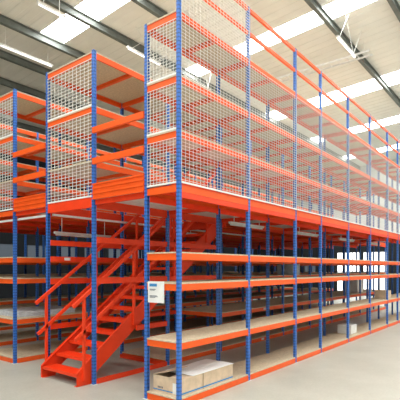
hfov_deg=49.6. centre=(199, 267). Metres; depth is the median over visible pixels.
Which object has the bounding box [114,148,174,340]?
bay
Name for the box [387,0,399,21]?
beam
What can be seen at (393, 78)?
window
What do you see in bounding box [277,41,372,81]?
cable tray
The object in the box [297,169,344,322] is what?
bay
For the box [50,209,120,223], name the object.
beam
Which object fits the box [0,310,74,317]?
sheet
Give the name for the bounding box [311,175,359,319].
bay
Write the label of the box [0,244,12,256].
window
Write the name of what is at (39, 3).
lamp
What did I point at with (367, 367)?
floor
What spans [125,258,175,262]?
tie beam
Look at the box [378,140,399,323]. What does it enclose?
bay
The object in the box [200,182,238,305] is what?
bay
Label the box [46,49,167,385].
bay
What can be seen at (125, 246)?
tie beam
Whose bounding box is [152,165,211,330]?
bay
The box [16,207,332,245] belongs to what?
deck
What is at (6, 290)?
wall
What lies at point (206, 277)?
tie beam
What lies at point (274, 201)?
bay
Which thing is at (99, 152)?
bay
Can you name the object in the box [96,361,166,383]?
beam
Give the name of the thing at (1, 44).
lamp
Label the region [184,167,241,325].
bay
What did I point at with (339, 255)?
window
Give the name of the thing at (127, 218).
beam
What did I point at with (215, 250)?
bay
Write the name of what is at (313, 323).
bay
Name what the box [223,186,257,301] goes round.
bay
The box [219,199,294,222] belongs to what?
beam
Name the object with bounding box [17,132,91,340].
bay
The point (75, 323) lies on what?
tie beam
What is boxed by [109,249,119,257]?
window
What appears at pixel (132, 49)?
lamp
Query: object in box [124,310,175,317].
tie beam
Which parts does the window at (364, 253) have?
frame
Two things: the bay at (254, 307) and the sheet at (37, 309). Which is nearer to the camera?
the sheet at (37, 309)
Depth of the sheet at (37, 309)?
8.71 m
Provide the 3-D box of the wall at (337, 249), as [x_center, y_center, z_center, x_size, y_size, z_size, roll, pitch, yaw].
[13.916,-2.950,24.962,26.000,9.400,0.200,0,0,38]
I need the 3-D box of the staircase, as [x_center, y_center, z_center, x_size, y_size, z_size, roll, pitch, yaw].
[-1.034,-0.246,8.085,1.026,3.992,3.874,0,0,38]
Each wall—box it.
[0,153,245,304]
[253,158,399,295]
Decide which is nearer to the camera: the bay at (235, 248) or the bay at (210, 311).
the bay at (210, 311)
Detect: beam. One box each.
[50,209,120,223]
[50,240,120,248]
[50,256,116,261]
[50,278,91,283]
[50,316,120,329]
[96,203,166,217]
[96,237,166,246]
[96,276,166,283]
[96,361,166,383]
[120,354,163,363]
[124,215,175,229]
[124,244,175,249]
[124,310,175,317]
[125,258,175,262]
[136,321,166,329]
[170,214,215,223]
[170,242,215,249]
[170,275,215,280]
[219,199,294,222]
[387,0,399,21]
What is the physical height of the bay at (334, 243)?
5.036 m
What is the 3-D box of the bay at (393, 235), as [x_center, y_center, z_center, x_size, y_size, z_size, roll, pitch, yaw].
[5.629,-1.142,13.345,0.654,5.816,1.186,0,0,38]
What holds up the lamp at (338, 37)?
hanging from the ceiling
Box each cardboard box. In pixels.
[153,366,202,396]
[203,364,232,388]
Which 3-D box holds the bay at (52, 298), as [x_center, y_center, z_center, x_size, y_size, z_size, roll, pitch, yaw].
[-4.819,0.348,13.905,1.120,2.836,1.186,0,0,38]
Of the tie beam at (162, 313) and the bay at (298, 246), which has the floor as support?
the bay at (298, 246)
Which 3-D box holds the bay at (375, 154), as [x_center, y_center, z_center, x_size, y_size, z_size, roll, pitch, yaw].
[4.766,-1.142,12.256,0.654,5.816,1.666,0,0,38]
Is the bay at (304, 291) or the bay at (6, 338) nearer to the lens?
the bay at (6, 338)
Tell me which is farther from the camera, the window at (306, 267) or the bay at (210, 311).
the window at (306, 267)
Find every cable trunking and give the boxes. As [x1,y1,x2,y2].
[0,215,45,222]
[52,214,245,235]
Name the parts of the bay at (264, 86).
guard rail, guard rail, wire panel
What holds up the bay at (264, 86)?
on the floor
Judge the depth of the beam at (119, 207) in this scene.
7.06 m
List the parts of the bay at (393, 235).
wire panel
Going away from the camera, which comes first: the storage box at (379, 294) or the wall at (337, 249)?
the storage box at (379, 294)
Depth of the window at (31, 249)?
19.16 m
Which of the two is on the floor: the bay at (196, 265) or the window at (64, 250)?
the bay at (196, 265)
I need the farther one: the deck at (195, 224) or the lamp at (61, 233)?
the deck at (195, 224)
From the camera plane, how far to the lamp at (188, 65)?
13.87 m
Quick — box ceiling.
[0,0,399,187]
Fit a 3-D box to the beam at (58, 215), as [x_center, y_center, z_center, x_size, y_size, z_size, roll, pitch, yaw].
[-0.607,-0.892,9.612,0.036,0.035,6.000,0,0,38]
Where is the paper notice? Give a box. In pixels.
[148,281,163,302]
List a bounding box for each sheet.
[0,305,74,314]
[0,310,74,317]
[167,359,233,375]
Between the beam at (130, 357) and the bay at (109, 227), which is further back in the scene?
the bay at (109, 227)
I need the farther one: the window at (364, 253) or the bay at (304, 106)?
the window at (364, 253)
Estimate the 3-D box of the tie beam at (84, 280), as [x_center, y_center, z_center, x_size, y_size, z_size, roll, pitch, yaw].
[-2.043,0.233,7.896,0.030,0.085,1.569,0,0,38]
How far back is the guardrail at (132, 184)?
6.08 m
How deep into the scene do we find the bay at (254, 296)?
14.68 m
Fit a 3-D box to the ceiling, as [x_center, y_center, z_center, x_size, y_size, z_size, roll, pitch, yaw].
[2.056,-6.795,9.990,26.000,1.626,38.000,0,0,38]
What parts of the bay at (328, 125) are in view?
guard rail, guard rail, wire panel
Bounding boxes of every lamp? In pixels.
[0,27,52,66]
[37,0,65,17]
[54,218,110,237]
[126,27,143,56]
[151,53,164,65]
[183,65,210,89]
[228,221,263,229]
[297,227,318,236]
[336,8,361,57]
[338,238,354,241]
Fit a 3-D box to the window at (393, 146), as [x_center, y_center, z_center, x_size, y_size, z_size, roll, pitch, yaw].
[14.882,-7.009,20.625,19.100,1.198,0.800,0,0,38]
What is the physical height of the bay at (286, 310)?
5.036 m
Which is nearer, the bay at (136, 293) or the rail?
the rail
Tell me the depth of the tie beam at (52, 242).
7.72 m
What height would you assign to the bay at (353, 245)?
5.036 m
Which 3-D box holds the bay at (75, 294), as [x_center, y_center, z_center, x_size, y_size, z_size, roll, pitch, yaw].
[-3.959,0.348,14.990,1.120,2.836,1.618,0,0,38]
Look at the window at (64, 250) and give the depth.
20.48 m
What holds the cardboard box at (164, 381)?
on the bay at (187, 37)
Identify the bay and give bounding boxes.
[0,89,87,363]
[0,123,36,345]
[0,264,42,330]
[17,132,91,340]
[24,234,75,325]
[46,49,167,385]
[57,236,113,320]
[58,132,142,350]
[68,149,124,328]
[96,248,141,316]
[101,157,162,324]
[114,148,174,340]
[119,96,220,365]
[128,257,171,312]
[139,167,194,321]
[142,0,249,399]
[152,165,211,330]
[157,265,193,307]
[172,174,215,317]
[175,118,245,351]
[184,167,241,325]
[193,265,215,306]
[197,250,234,303]
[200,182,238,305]
[207,132,282,343]
[216,6,296,381]
[222,192,265,319]
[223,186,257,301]
[231,248,252,301]
[240,193,277,291]
[242,146,309,335]
[244,199,281,315]
[258,188,302,312]
[260,198,292,297]
[266,48,321,362]
[271,159,331,328]
[278,194,318,309]
[297,71,349,352]
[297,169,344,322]
[297,203,333,305]
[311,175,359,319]
[323,95,370,342]
[327,182,373,315]
[345,188,385,311]
[349,115,388,333]
[366,131,398,327]
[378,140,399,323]
[391,175,399,314]
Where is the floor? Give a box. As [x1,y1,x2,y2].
[0,293,399,399]
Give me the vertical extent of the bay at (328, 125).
5.816 m
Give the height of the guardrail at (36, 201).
1.075 m
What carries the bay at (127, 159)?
on the floor
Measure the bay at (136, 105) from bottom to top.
5.036 m
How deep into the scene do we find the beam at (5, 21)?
11.75 m
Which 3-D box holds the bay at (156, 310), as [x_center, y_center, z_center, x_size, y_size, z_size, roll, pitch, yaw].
[-1.932,0.348,17.549,1.120,2.836,1.648,0,0,38]
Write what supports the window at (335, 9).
attached to the ceiling
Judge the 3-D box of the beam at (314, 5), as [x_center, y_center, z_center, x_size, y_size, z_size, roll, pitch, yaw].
[2.096,-6.671,9.959,0.110,0.200,38.000,0,0,38]
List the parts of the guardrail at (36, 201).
rail, rail, kick plate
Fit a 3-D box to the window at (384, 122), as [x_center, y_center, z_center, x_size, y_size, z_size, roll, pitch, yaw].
[12.119,-7.009,17.137,19.100,1.198,0.900,0,0,38]
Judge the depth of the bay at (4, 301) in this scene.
12.66 m
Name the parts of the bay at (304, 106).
guard rail, guard rail, wire panel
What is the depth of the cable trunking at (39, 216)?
7.80 m
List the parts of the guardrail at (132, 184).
rail, rail, kick plate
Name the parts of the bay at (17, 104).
wire panel, wire panel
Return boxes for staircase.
[34,170,226,386]
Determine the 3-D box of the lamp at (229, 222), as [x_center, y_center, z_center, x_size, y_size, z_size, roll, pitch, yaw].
[0.957,-0.924,8.763,0.070,0.212,1.250,0,0,38]
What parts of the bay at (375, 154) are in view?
guard rail, guard rail, wire panel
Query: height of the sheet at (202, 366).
0.016 m
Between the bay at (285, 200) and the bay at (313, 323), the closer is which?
the bay at (313, 323)
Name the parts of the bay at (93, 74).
wire panel, wire panel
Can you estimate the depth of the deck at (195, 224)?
9.69 m
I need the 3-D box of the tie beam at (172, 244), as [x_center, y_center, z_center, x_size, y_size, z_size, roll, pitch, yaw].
[-0.077,-0.425,8.413,0.030,0.090,1.569,0,0,38]
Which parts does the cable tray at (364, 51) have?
tray rail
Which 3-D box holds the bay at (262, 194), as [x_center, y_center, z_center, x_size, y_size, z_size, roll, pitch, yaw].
[2.642,-0.752,19.539,1.120,5.036,1.648,0,0,38]
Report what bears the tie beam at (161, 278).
attached to the bay at (93, 74)
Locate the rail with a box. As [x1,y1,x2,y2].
[48,197,91,212]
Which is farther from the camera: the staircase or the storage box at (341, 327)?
the storage box at (341, 327)
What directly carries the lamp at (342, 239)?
hanging from the deck at (136, 199)
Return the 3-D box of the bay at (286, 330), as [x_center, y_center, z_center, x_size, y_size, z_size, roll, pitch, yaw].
[2.158,-0.752,12.217,1.300,5.036,1.668,0,0,38]
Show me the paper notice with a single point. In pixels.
(155, 288)
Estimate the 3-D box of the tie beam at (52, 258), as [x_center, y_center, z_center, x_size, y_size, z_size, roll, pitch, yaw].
[-2.043,-0.152,7.896,0.030,0.085,1.569,0,0,38]
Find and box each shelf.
[0,210,87,229]
[147,183,247,214]
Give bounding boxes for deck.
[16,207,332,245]
[38,227,264,245]
[95,192,384,241]
[190,221,245,227]
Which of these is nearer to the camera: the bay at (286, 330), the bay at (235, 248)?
the bay at (286, 330)
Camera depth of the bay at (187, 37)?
5.82 m
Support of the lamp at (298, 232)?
hanging from the deck at (136, 199)
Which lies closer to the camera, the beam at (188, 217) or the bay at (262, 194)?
the beam at (188, 217)
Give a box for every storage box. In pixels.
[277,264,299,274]
[338,323,356,333]
[345,279,362,292]
[375,290,390,298]
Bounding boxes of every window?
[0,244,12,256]
[27,245,45,256]
[41,0,129,42]
[61,247,74,256]
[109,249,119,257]
[186,0,375,75]
[270,70,399,119]
[305,266,314,271]
[311,115,399,142]
[337,252,358,290]
[345,144,399,158]
[363,252,383,289]
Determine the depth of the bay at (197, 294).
15.59 m
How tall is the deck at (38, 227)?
0.115 m
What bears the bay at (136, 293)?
on the floor
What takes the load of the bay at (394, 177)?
on the floor
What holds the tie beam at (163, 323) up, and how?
attached to the bay at (136, 105)
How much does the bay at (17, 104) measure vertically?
5.036 m
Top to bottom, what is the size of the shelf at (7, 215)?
0.198 m
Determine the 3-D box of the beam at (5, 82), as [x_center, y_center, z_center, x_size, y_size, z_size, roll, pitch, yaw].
[-5.194,-6.095,15.734,0.110,0.200,38.000,0,0,38]
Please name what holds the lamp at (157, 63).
hanging from the ceiling
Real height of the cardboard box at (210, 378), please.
0.219 m
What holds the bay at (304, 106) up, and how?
on the floor
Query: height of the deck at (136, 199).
0.115 m
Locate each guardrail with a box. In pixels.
[13,143,45,211]
[92,111,143,199]
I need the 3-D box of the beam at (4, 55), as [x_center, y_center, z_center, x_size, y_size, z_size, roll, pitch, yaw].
[-3.979,-6.191,14.771,0.110,0.200,38.000,0,0,38]
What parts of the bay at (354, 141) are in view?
guard rail, guard rail, wire panel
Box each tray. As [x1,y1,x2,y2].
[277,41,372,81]
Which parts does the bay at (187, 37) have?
wire panel, wire panel, wire panel, wire panel, guard rail, guard rail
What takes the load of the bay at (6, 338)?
on the floor
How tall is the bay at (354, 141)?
5.816 m
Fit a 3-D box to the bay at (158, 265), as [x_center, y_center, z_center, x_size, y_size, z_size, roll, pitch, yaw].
[-1.069,0.348,18.639,1.120,2.836,1.168,0,0,38]

